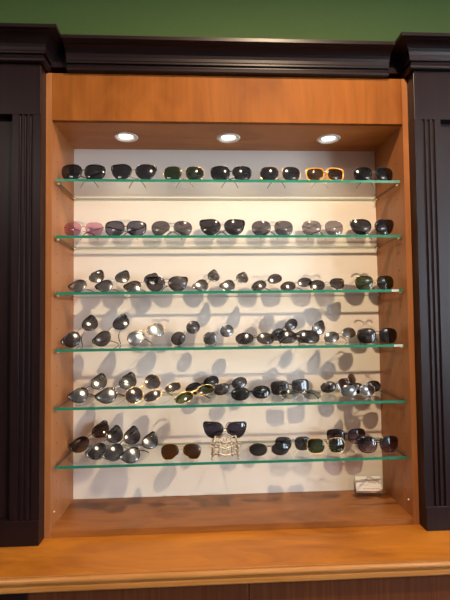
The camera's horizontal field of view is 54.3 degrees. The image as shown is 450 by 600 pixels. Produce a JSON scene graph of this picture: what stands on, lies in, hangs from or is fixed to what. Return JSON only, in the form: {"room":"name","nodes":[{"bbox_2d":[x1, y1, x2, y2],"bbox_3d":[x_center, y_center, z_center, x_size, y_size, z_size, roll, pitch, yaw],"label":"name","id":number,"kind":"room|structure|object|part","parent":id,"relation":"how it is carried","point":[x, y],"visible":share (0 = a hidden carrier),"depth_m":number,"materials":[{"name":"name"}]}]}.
{"room":"shop","nodes":[
{"label":"shop","id":0,"kind":"room"},
{"bbox_2d":[0,0,449,40],"bbox_3d":[0.008,0.138,1.880,6.000,3.000,0.180,-1,-2,-3],"label":"wall","id":1,"kind":"structure","parent":0,"point":[355,20],"depth_m":1.85,"materials":[{"name":"green paint"}]},
{"bbox_2d":[0,23,449,78],"bbox_3d":[0.013,-0.810,1.609,3.840,0.091,0.433,-1,-2,-3],"label":"crown molding","id":2,"kind":"structure","parent":1,"relation":"attached to","point":[82,54],"depth_m":1.47,"materials":[{"name":"brown wood"}]},
{"bbox_3d":[0.153,1.588,-0.635,6.000,0.100,5.100,-1,-2,-3],"label":"floor","id":3,"kind":"structure","parent":0,"visible":0},
{"bbox_2d":[0,575,449,599],"bbox_3d":[0.039,1.212,1.477,4.000,0.819,0.503,-1,-2,-3],"label":"base cabinet","id":4,"kind":"object","parent":3,"relation":"on","point":[437,587],"visible":0.11,"depth_m":1.25,"materials":[{"name":"brown wood"}]},
{"bbox_3d":[-0.603,1.209,1.203,0.120,0.819,0.024,-1,-2,-3],"label":"corner post","id":5,"kind":"part","parent":4,"relation":"part of","materials":[{"name":"brown wood"}]},
{"bbox_3d":[-0.236,1.166,1.226,0.613,0.739,0.020,-1,-2,-3],"label":"door panel","id":6,"kind":"part","parent":4,"relation":"part of","materials":[{"name":"brown wood"}]},
{"bbox_2d":[0,524,449,593],"bbox_3d":[0.035,0.783,1.483,4.000,0.039,0.524,-1,-2,-3],"label":"countertop","id":7,"kind":"structure","parent":4,"relation":"on","point":[64,564],"depth_m":1.28,"materials":[{"name":"orange wood"}]},
{"bbox_2d":[0,64,45,546],"bbox_3d":[-1.248,0.013,1.545,1.300,1.534,0.366,-1,-2,-3],"label":"pilaster","id":8,"kind":"object","parent":7,"relation":"on","point":[22,86],"visible":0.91,"depth_m":1.41,"materials":[{"name":"brown wood"}]},
{"bbox_3d":[-1.285,0.059,1.393,1.210,1.275,0.025,-1,-2,-3],"label":"recessed panel","id":9,"kind":"part","parent":8,"relation":"part of","materials":[{"name":"brown wood"}]},
{"bbox_3d":[-1.292,-0.585,1.425,1.210,0.015,0.013,-1,-2,-3],"label":"panel rail","id":10,"kind":"part","parent":8,"relation":"part of","materials":[{"name":"brown wood"}]},
{"bbox_3d":[0.048,0.773,1.230,4.000,0.039,0.016,-1,-2,-3],"label":"edge molding","id":11,"kind":"part","parent":7,"relation":"part of","materials":[{"name":"beige wood"}]},
{"bbox_2d":[44,73,418,537],"bbox_3d":[0.019,0.003,1.635,1.240,1.531,0.318,-1,-2,-3],"label":"display niche","id":12,"kind":"object","parent":7,"relation":"on","point":[177,120],"visible":0.89,"depth_m":1.70,"materials":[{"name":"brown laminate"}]},
{"bbox_2d":[114,132,137,141],"bbox_3d":[-0.364,-0.624,1.612,0.089,0.060,0.089,-1,-2,-3],"label":"recessed light","id":13,"kind":"object","parent":12,"relation":"attached to","point":[120,136],"visible":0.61,"depth_m":1.63,"materials":[{"name":"white glass"}]},
{"bbox_2d":[55,179,399,200],"bbox_3d":[0.016,-0.402,1.625,1.200,0.014,0.235,-1,-2,-3],"label":"glass shelf","id":14,"kind":"object","parent":12,"relation":"attached to","point":[397,182],"visible":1,"depth_m":1.53,"materials":[{"name":"grey"}]},
{"bbox_2d":[62,164,105,187],"bbox_3d":[-0.487,-0.436,1.543,0.150,0.058,0.093,-1,-2,-3],"label":"sunglasses","id":15,"kind":"object","parent":14,"relation":"on","point":[70,171],"visible":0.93,"depth_m":1.50,"materials":[{"name":"black"}]},
{"bbox_2d":[111,164,156,187],"bbox_3d":[-0.317,-0.438,1.554,0.158,0.060,0.096,-1,-2,-3],"label":"sunglasses","id":16,"kind":"object","parent":14,"relation":"on","point":[119,171],"visible":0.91,"depth_m":1.51,"materials":[{"name":"black metal"}]},
{"bbox_2d":[164,166,203,187],"bbox_3d":[-0.145,-0.436,1.560,0.140,0.053,0.089,-1,-2,-3],"label":"sunglasses","id":17,"kind":"object","parent":14,"relation":"on","point":[172,172],"visible":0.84,"depth_m":1.52,"materials":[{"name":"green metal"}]},
{"bbox_2d":[210,166,251,187],"bbox_3d":[0.019,-0.439,1.568,0.144,0.056,0.090,-1,-2,-3],"label":"sunglasses","id":18,"kind":"object","parent":14,"relation":"on","point":[217,172],"visible":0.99,"depth_m":1.53,"materials":[{"name":"black"}]},
{"bbox_2d":[260,167,299,187],"bbox_3d":[0.192,-0.440,1.579,0.144,0.054,0.091,-1,-2,-3],"label":"sunglasses","id":19,"kind":"object","parent":14,"relation":"on","point":[266,173],"visible":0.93,"depth_m":1.54,"materials":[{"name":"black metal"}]},
{"bbox_2d":[305,168,343,187],"bbox_3d":[0.351,-0.440,1.583,0.138,0.051,0.086,-1,-2,-3],"label":"sunglasses","id":20,"kind":"object","parent":14,"relation":"on","point":[311,173],"visible":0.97,"depth_m":1.54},
{"bbox_2d":[353,167,392,188],"bbox_3d":[0.525,-0.444,1.596,0.144,0.054,0.091,-1,-2,-3],"label":"sunglasses","id":21,"kind":"object","parent":14,"relation":"on","point":[361,173],"visible":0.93,"depth_m":1.55,"materials":[{"name":"black metal"}]},
{"bbox_3d":[0.015,0.077,1.735,1.200,1.349,0.020,-1,-2,-3],"label":"panel","id":22,"kind":"part","parent":12,"relation":"part of","materials":[{"name":"white paint"}]},
{"bbox_2d":[55,235,401,248],"bbox_3d":[0.018,-0.210,1.617,1.200,0.014,0.235,-1,-2,-3],"label":"glass shelf","id":23,"kind":"object","parent":12,"relation":"attached to","point":[58,237],"visible":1,"depth_m":1.52,"materials":[{"name":"grey"}]},
{"bbox_2d":[64,226,103,239],"bbox_3d":[-0.484,-0.239,1.533,0.134,0.048,0.086,-1,-2,-3],"label":"sunglasses","id":24,"kind":"object","parent":23,"relation":"on","point":[82,226],"visible":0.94,"depth_m":1.53,"materials":[{"name":"pink metal"}]},
{"bbox_2d":[105,221,146,239],"bbox_3d":[-0.342,-0.244,1.541,0.141,0.055,0.088,-1,-2,-3],"label":"sunglasses","id":25,"kind":"object","parent":23,"relation":"on","point":[111,227],"visible":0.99,"depth_m":1.50,"materials":[{"name":"black glass"}]},
{"bbox_2d":[151,221,191,239],"bbox_3d":[-0.186,-0.245,1.550,0.140,0.054,0.089,-1,-2,-3],"label":"sunglasses","id":26,"kind":"object","parent":23,"relation":"on","point":[159,227],"visible":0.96,"depth_m":1.51,"materials":[{"name":"grey glass"}]},
{"bbox_2d":[199,219,244,239],"bbox_3d":[-0.011,-0.250,1.563,0.160,0.061,0.098,-1,-2,-3],"label":"sunglasses","id":27,"kind":"object","parent":23,"relation":"on","point":[208,226],"visible":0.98,"depth_m":1.52,"materials":[{"name":"black metal"}]},
{"bbox_2d":[252,221,292,239],"bbox_3d":[0.164,-0.248,1.570,0.146,0.054,0.092,-1,-2,-3],"label":"sunglasses","id":28,"kind":"object","parent":23,"relation":"on","point":[258,227],"visible":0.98,"depth_m":1.53,"materials":[{"name":"grey glass"}]},
{"bbox_2d":[302,221,342,239],"bbox_3d":[0.341,-0.250,1.580,0.147,0.055,0.094,-1,-2,-3],"label":"sunglasses","id":29,"kind":"object","parent":23,"relation":"on","point":[306,221],"visible":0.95,"depth_m":1.55,"materials":[{"name":"silver metal"}]},
{"bbox_2d":[350,219,393,239],"bbox_3d":[0.519,-0.255,1.591,0.160,0.060,0.098,-1,-2,-3],"label":"sunglasses","id":30,"kind":"object","parent":23,"relation":"on","point":[359,226],"visible":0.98,"depth_m":1.55,"materials":[{"name":"black glass"}]},
{"bbox_2d":[217,133,239,142],"bbox_3d":[0.012,-0.627,1.632,0.089,0.060,0.089,-1,-2,-3],"label":"recessed light","id":31,"kind":"object","parent":12,"relation":"attached to","point":[225,137],"visible":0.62,"depth_m":1.65,"materials":[{"name":"white glass"}]},
{"bbox_2d":[55,289,402,298],"bbox_3d":[0.020,-0.020,1.609,1.200,0.014,0.236,-1,-2,-3],"label":"glass shelf","id":32,"kind":"object","parent":12,"relation":"attached to","point":[378,292],"visible":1,"depth_m":1.52,"materials":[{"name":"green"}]},
{"bbox_2d":[68,270,103,291],"bbox_3d":[-0.473,-0.066,1.593,0.083,0.089,0.176,-2,-3,27],"label":"sunglasses","id":33,"kind":"object","parent":32,"relation":"on","point":[97,276],"visible":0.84,"depth_m":1.55,"materials":[{"name":"silver metal"}]},
{"bbox_2d":[94,270,129,291],"bbox_3d":[-0.380,-0.066,1.596,0.080,0.085,0.175,-2,-3,31],"label":"sunglasses","id":34,"kind":"object","parent":32,"relation":"on","point":[121,277],"visible":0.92,"depth_m":1.55,"materials":[{"name":"grey glass"}]},
{"bbox_2d":[123,273,157,291],"bbox_3d":[-0.315,-0.063,1.629,0.127,0.081,0.081,1,-3,-41],"label":"sunglasses","id":35,"kind":"object","parent":32,"relation":"on","point":[133,286],"visible":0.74,"depth_m":1.60,"materials":[{"name":"black glass"}]},
{"bbox_2d":[145,276,187,290],"bbox_3d":[-0.207,-0.054,1.581,0.150,0.056,0.092,-1,-2,-3],"label":"sunglasses","id":36,"kind":"object","parent":32,"relation":"on","point":[154,283],"visible":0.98,"depth_m":1.54,"materials":[{"name":"black glass"}]},
{"bbox_2d":[192,269,219,290],"bbox_3d":[-0.059,-0.070,1.611,0.079,0.088,0.156,-1,-2,15],"label":"sunglasses","id":37,"kind":"object","parent":32,"relation":"on","point":[200,285],"visible":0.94,"depth_m":1.56,"materials":[{"name":"silver metal"}]},
{"bbox_2d":[219,272,247,290],"bbox_3d":[0.024,-0.067,1.595,0.115,0.077,0.076,2,-3,-45],"label":"sunglasses","id":38,"kind":"object","parent":32,"relation":"on","point":[228,285],"visible":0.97,"depth_m":1.57,"materials":[{"name":"silver metal"}]},
{"bbox_2d":[251,274,281,290],"bbox_3d":[0.145,-0.062,1.604,0.113,0.067,0.073,1,-3,-29],"label":"sunglasses","id":39,"kind":"object","parent":32,"relation":"on","point":[274,278],"visible":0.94,"depth_m":1.59,"materials":[{"name":"black glass"}]},
{"bbox_2d":[280,277,311,289],"bbox_3d":[0.261,-0.057,1.621,0.117,0.054,0.058,1,-3,-28],"label":"sunglasses","id":40,"kind":"object","parent":32,"relation":"on","point":[303,282],"visible":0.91,"depth_m":1.61,"materials":[{"name":"black glass"}]},
{"bbox_2d":[310,278,343,289],"bbox_3d":[0.384,-0.056,1.655,0.140,0.053,0.045,0,-2,-17],"label":"sunglasses","id":41,"kind":"object","parent":32,"relation":"on","point":[337,283],"visible":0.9,"depth_m":1.65,"materials":[{"name":"black glass"}]},
{"bbox_2d":[354,275,393,289],"bbox_3d":[0.534,-0.060,1.609,0.143,0.053,0.091,-1,-2,-3],"label":"sunglasses","id":42,"kind":"object","parent":32,"relation":"on","point":[364,282],"visible":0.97,"depth_m":1.57,"materials":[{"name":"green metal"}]},
{"bbox_2d":[54,341,404,352],"bbox_3d":[0.022,0.170,1.602,1.200,0.014,0.236,-1,-2,-3],"label":"glass shelf","id":43,"kind":"object","parent":12,"relation":"attached to","point":[320,344],"visible":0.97,"depth_m":1.51,"materials":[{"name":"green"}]},
{"bbox_2d":[60,315,97,347],"bbox_3d":[-0.538,0.110,1.565,0.130,0.115,0.126,2,-3,-45],"label":"sunglasses","id":44,"kind":"object","parent":43,"relation":"on","point":[72,339],"visible":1,"depth_m":1.52,"materials":[{"name":"black glass"}]},
{"bbox_2d":[92,314,128,346],"bbox_3d":[-0.425,0.109,1.595,0.128,0.116,0.127,1,-3,-28],"label":"sunglasses","id":45,"kind":"object","parent":43,"relation":"on","point":[103,338],"visible":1,"depth_m":1.55,"materials":[{"name":"black glass"}]},
{"bbox_2d":[127,323,163,345],"bbox_3d":[-0.297,0.125,1.604,0.128,0.082,0.093,1,-3,-42],"label":"sunglasses","id":46,"kind":"object","parent":43,"relation":"on","point":[134,338],"visible":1,"depth_m":1.59,"materials":[{"name":"silver metal"}]},
{"bbox_2d":[171,321,199,344],"bbox_3d":[-0.167,0.121,1.623,0.098,0.088,0.120,1,-3,-43],"label":"sunglasses","id":47,"kind":"object","parent":43,"relation":"on","point":[192,327],"visible":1,"depth_m":1.59,"materials":[{"name":"black glass"}]},
{"bbox_2d":[203,324,233,344],"bbox_3d":[-0.042,0.127,1.628,0.104,0.073,0.112,1,-3,-37],"label":"sunglasses","id":48,"kind":"object","parent":43,"relation":"on","point":[209,338],"visible":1,"depth_m":1.60,"materials":[{"name":"grey glass"}]},
{"bbox_2d":[235,333,273,343],"bbox_3d":[0.108,0.138,1.579,0.141,0.043,0.028,-1,-2,0],"label":"sunglasses","id":49,"kind":"object","parent":43,"relation":"on","point":[242,338],"visible":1,"depth_m":1.58,"materials":[{"name":"black glass"}]},
{"bbox_2d":[271,319,297,340],"bbox_3d":[0.194,0.116,1.640,0.126,0.092,0.096,-3,-3,42],"label":"sunglasses","id":50,"kind":"object","parent":43,"relation":"on","point":[291,324],"visible":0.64,"depth_m":1.62,"materials":[{"name":"black glass"}]},
{"bbox_2d":[276,330,319,343],"bbox_3d":[0.263,0.133,1.580,0.158,0.050,0.038,-1,-2,2],"label":"sunglasses","id":51,"kind":"object","parent":43,"relation":"on","point":[284,336],"visible":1,"depth_m":1.57,"materials":[{"name":"black glass"}]},
{"bbox_2d":[295,320,324,342],"bbox_3d":[0.295,0.118,1.643,0.115,0.086,0.119,1,-3,-44],"label":"sunglasses","id":52,"kind":"object","parent":43,"relation":"on","point":[319,327],"visible":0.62,"depth_m":1.63,"materials":[{"name":"black glass"}]},
{"bbox_2d":[323,327,355,342],"bbox_3d":[0.431,0.132,1.652,0.125,0.056,0.058,1,-3,-30],"label":"sunglasses","id":53,"kind":"object","parent":43,"relation":"on","point":[330,337],"visible":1,"depth_m":1.64,"materials":[{"name":"grey glass"}]},
{"bbox_2d":[357,328,396,343],"bbox_3d":[0.541,0.129,1.603,0.146,0.055,0.092,-1,-2,-3],"label":"sunglasses","id":54,"kind":"object","parent":43,"relation":"on","point":[364,335],"visible":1,"depth_m":1.56,"materials":[{"name":"black glass"}]},
{"bbox_2d":[54,390,405,410],"bbox_3d":[0.025,0.362,1.595,1.200,0.014,0.235,-1,-2,-3],"label":"glass shelf","id":55,"kind":"object","parent":12,"relation":"attached to","point":[400,400],"visible":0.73,"depth_m":1.49,"materials":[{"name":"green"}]},
{"bbox_2d":[67,373,106,402],"bbox_3d":[-0.495,0.311,1.558,0.086,0.094,0.138,-3,-3,40],"label":"sunglasses","id":56,"kind":"object","parent":55,"relation":"on","point":[79,395],"visible":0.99,"depth_m":1.53,"materials":[{"name":"grey glass"}]},
{"bbox_2d":[94,372,136,403],"bbox_3d":[-0.359,0.308,1.574,0.095,0.099,0.217,-2,-2,23],"label":"sunglasses","id":57,"kind":"object","parent":55,"relation":"on","point":[107,395],"visible":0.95,"depth_m":1.52,"materials":[{"name":"grey glass"}]},
{"bbox_2d":[125,374,160,403],"bbox_3d":[-0.303,0.311,1.553,0.092,0.090,0.136,-3,-3,42],"label":"sunglasses","id":58,"kind":"object","parent":55,"relation":"on","point":[133,395],"visible":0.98,"depth_m":1.52,"materials":[{"name":"glass"}]},
{"bbox_2d":[143,382,180,401],"bbox_3d":[-0.228,0.326,1.567,0.133,0.061,0.073,1,-3,-37],"label":"sunglasses","id":59,"kind":"object","parent":55,"relation":"on","point":[153,395],"visible":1,"depth_m":1.55,"materials":[{"name":"glass"}]},
{"bbox_2d":[174,384,213,403],"bbox_3d":[-0.105,0.324,1.520,0.147,0.055,0.050,1,-3,-34],"label":"sunglasses","id":60,"kind":"object","parent":55,"relation":"on","point":[184,397],"visible":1,"depth_m":1.51,"materials":[{"name":"green glass"}]},
{"bbox_2d":[185,376,218,394],"bbox_3d":[-0.086,0.324,1.667,0.131,0.068,0.021,0,-2,-15],"label":"sunglasses","id":61,"kind":"object","parent":55,"relation":"on","point":[213,380],"visible":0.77,"depth_m":1.67,"materials":[{"name":"black glass"}]},
{"bbox_2d":[214,377,246,395],"bbox_3d":[0.018,0.325,1.660,0.126,0.064,0.055,1,-3,-29],"label":"sunglasses","id":62,"kind":"object","parent":55,"relation":"on","point":[220,389],"visible":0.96,"depth_m":1.65,"materials":[{"name":"black glass"}]},
{"bbox_2d":[231,385,269,400],"bbox_3d":[0.090,0.327,1.546,0.135,0.050,0.050,0,-2,-20],"label":"sunglasses","id":63,"kind":"object","parent":55,"relation":"on","point":[260,392],"visible":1,"depth_m":1.54,"materials":[{"name":"black glass"}]},
{"bbox_2d":[271,379,308,394],"bbox_3d":[0.238,0.326,1.674,0.146,0.057,0.086,0,-2,-8],"label":"sunglasses","id":64,"kind":"object","parent":55,"relation":"on","point":[300,385],"visible":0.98,"depth_m":1.64,"materials":[{"name":"black glass"}]},
{"bbox_2d":[279,389,320,399],"bbox_3d":[0.265,0.330,1.536,0.148,0.037,0.029,-1,-2,-4],"label":"sunglasses","id":65,"kind":"object","parent":55,"relation":"on","point":[284,389],"visible":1,"depth_m":1.54,"materials":[{"name":"silver metal"}]},
{"bbox_2d":[331,373,355,389],"bbox_3d":[0.428,0.313,1.635,0.110,0.076,0.109,-1,-2,19],"label":"sunglasses","id":66,"kind":"object","parent":55,"relation":"on","point":[351,378],"visible":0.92,"depth_m":1.61,"materials":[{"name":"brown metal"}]},
{"bbox_2d":[340,384,374,396],"bbox_3d":[0.482,0.328,1.597,0.129,0.042,0.033,0,-2,-7],"label":"sunglasses","id":67,"kind":"object","parent":55,"relation":"on","point":[367,389],"visible":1,"depth_m":1.59,"materials":[{"name":"silver metal"}]},
{"bbox_2d":[54,438,407,468],"bbox_3d":[0.027,0.552,1.587,1.200,0.014,0.235,-1,-2,-3],"label":"glass shelf","id":68,"kind":"object","parent":12,"relation":"attached to","point":[404,456],"visible":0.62,"depth_m":1.48,"materials":[{"name":"grey"}]},
{"bbox_2d":[68,420,108,452],"bbox_3d":[-0.500,0.502,1.618,0.149,0.099,0.064,1,-3,-33],"label":"sunglasses","id":69,"kind":"object","parent":68,"relation":"on","point":[101,429],"visible":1,"depth_m":1.60,"materials":[{"name":"black glass"}]},
{"bbox_2d":[85,425,122,459],"bbox_3d":[-0.432,0.500,1.545,0.082,0.096,0.142,-2,-3,35],"label":"sunglasses","id":70,"kind":"object","parent":68,"relation":"on","point":[115,435],"visible":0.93,"depth_m":1.52,"materials":[{"name":"black glass"}]},
{"bbox_2d":[101,425,139,461],"bbox_3d":[-0.368,0.498,1.529,0.081,0.097,0.146,-2,-3,37],"label":"sunglasses","id":71,"kind":"object","parent":68,"relation":"on","point":[132,435],"visible":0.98,"depth_m":1.51,"materials":[{"name":"dark tinted glass"},{"name":"black metal"},{"name":"clear silicone"}]},
{"bbox_2d":[119,431,157,463],"bbox_3d":[-0.296,0.501,1.497,0.074,0.085,0.138,-3,-3,44],"label":"sunglasses","id":72,"kind":"object","parent":68,"relation":"on","point":[130,455],"visible":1,"depth_m":1.48,"materials":[{"name":"grey glass"}]},
{"bbox_2d":[161,443,200,459],"bbox_3d":[-0.152,0.518,1.534,0.138,0.053,0.088,-1,-2,-3],"label":"sunglasses","id":73,"kind":"object","parent":68,"relation":"on","point":[191,450],"visible":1,"depth_m":1.49,"materials":[{"name":"brown glass"}]},
{"bbox_2d":[210,430,240,459],"bbox_3d":[0.001,0.494,1.509,0.107,0.095,0.067,-1,-2,-3],"label":"stand","id":74,"kind":"object","parent":68,"relation":"on","point":[236,447],"visible":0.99,"depth_m":1.48,"materials":[{"name":"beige metal"}]},
{"bbox_3d":[-0.038,0.500,1.485,0.019,0.081,0.010,-1,-2,-3],"label":"leg","id":75,"kind":"part","parent":74,"relation":"part of","materials":[{"name":"gold metal"}]},
{"bbox_2d":[203,421,246,437],"bbox_3d":[0.014,0.444,1.533,0.132,0.059,0.142,-2,-3,27],"label":"sunglasses","id":76,"kind":"object","parent":74,"relation":"on","point":[211,429],"visible":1,"depth_m":1.50,"materials":[{"name":"black glass"}]},
{"bbox_3d":[0.042,0.500,1.489,0.019,0.081,0.010,-1,-2,-3],"label":"leg","id":77,"kind":"part","parent":74,"relation":"part of","materials":[{"name":"gold metal"}]},
{"bbox_2d":[249,442,288,455],"bbox_3d":[0.153,0.519,1.542,0.142,0.043,0.046,0,-2,-5],"label":"sunglasses","id":78,"kind":"object","parent":68,"relation":"on","point":[257,449],"visible":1,"depth_m":1.52,"materials":[{"name":"black glass"}]},
{"bbox_2d":[275,436,308,450],"bbox_3d":[0.245,0.518,1.612,0.130,0.049,0.076,-1,-2,0],"label":"sunglasses","id":79,"kind":"object","parent":68,"relation":"on","point":[300,442],"visible":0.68,"depth_m":1.58,"materials":[{"name":"black glass"}]},
{"bbox_2d":[307,437,344,453],"bbox_3d":[0.355,0.514,1.585,0.138,0.052,0.087,-1,-2,-3],"label":"sunglasses","id":80,"kind":"object","parent":68,"relation":"on","point":[314,445],"visible":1,"depth_m":1.54,"materials":[{"name":"green glass"}]},
{"bbox_2d":[326,428,364,443],"bbox_3d":[0.454,0.513,1.683,0.150,0.057,0.085,-1,-2,-3],"label":"sunglasses","id":81,"kind":"object","parent":68,"relation":"on","point":[355,433],"visible":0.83,"depth_m":1.65,"materials":[{"name":"black glass"}]},
{"bbox_2d":[357,436,397,452],"bbox_3d":[0.536,0.509,1.581,0.149,0.058,0.092,-1,-2,-3],"label":"sunglasses","id":82,"kind":"object","parent":68,"relation":"on","point":[364,441],"visible":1,"depth_m":1.54,"materials":[{"name":"black glass"}]},
{"bbox_2d":[316,134,340,143],"bbox_3d":[0.388,-0.631,1.651,0.089,0.060,0.089,-1,-2,-3],"label":"recessed light","id":83,"kind":"object","parent":12,"relation":"attached to","point":[328,138],"visible":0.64,"depth_m":1.67,"materials":[{"name":"white metal"}]},
{"bbox_2d":[320,378,350,392],"bbox_3d":[0.426,0.325,1.681,0.125,0.055,0.058,1,-3,-28],"label":"sunglasses","id":84,"kind":"object","parent":12,"relation":"on","point":[326,387],"visible":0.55,"depth_m":1.67,"materials":[{"name":"black glass"}]},
{"bbox_2d":[350,380,380,393],"bbox_3d":[0.520,0.326,1.642,0.122,0.048,0.053,0,-2,-25],"label":"sunglasses","id":85,"kind":"object","parent":12,"relation":"on","point":[375,384],"visible":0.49,"depth_m":1.64,"materials":[{"name":"black glass"}]},
{"bbox_2d":[354,476,381,492],"bbox_3d":[0.551,0.713,1.690,0.104,0.064,0.054,-1,-2,1],"label":"card holder","id":86,"kind":"object","parent":12,"relation":"in","point":[363,484],"visible":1,"depth_m":1.69,"materials":[{"name":"plastic"}]},
{"bbox_2d":[407,71,449,530],"bbox_3d":[1.289,-0.012,1.677,1.300,1.534,0.366,-1,-2,-3],"label":"pilaster","id":87,"kind":"object","parent":7,"relation":"on","point":[428,93],"visible":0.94,"depth_m":1.48,"materials":[{"name":"brown wood"}]},
{"bbox_3d":[1.342,0.034,1.530,1.210,1.275,0.025,-1,-2,-3],"label":"recessed panel","id":88,"kind":"part","parent":87,"relation":"part of","materials":[{"name":"brown wood"}]},
{"bbox_3d":[0.380,1.160,1.258,0.615,0.739,0.020,-1,-2,-3],"label":"door panel","id":89,"kind":"part","parent":4,"relation":"part of","materials":[{"name":"brown wood"}]}
]}

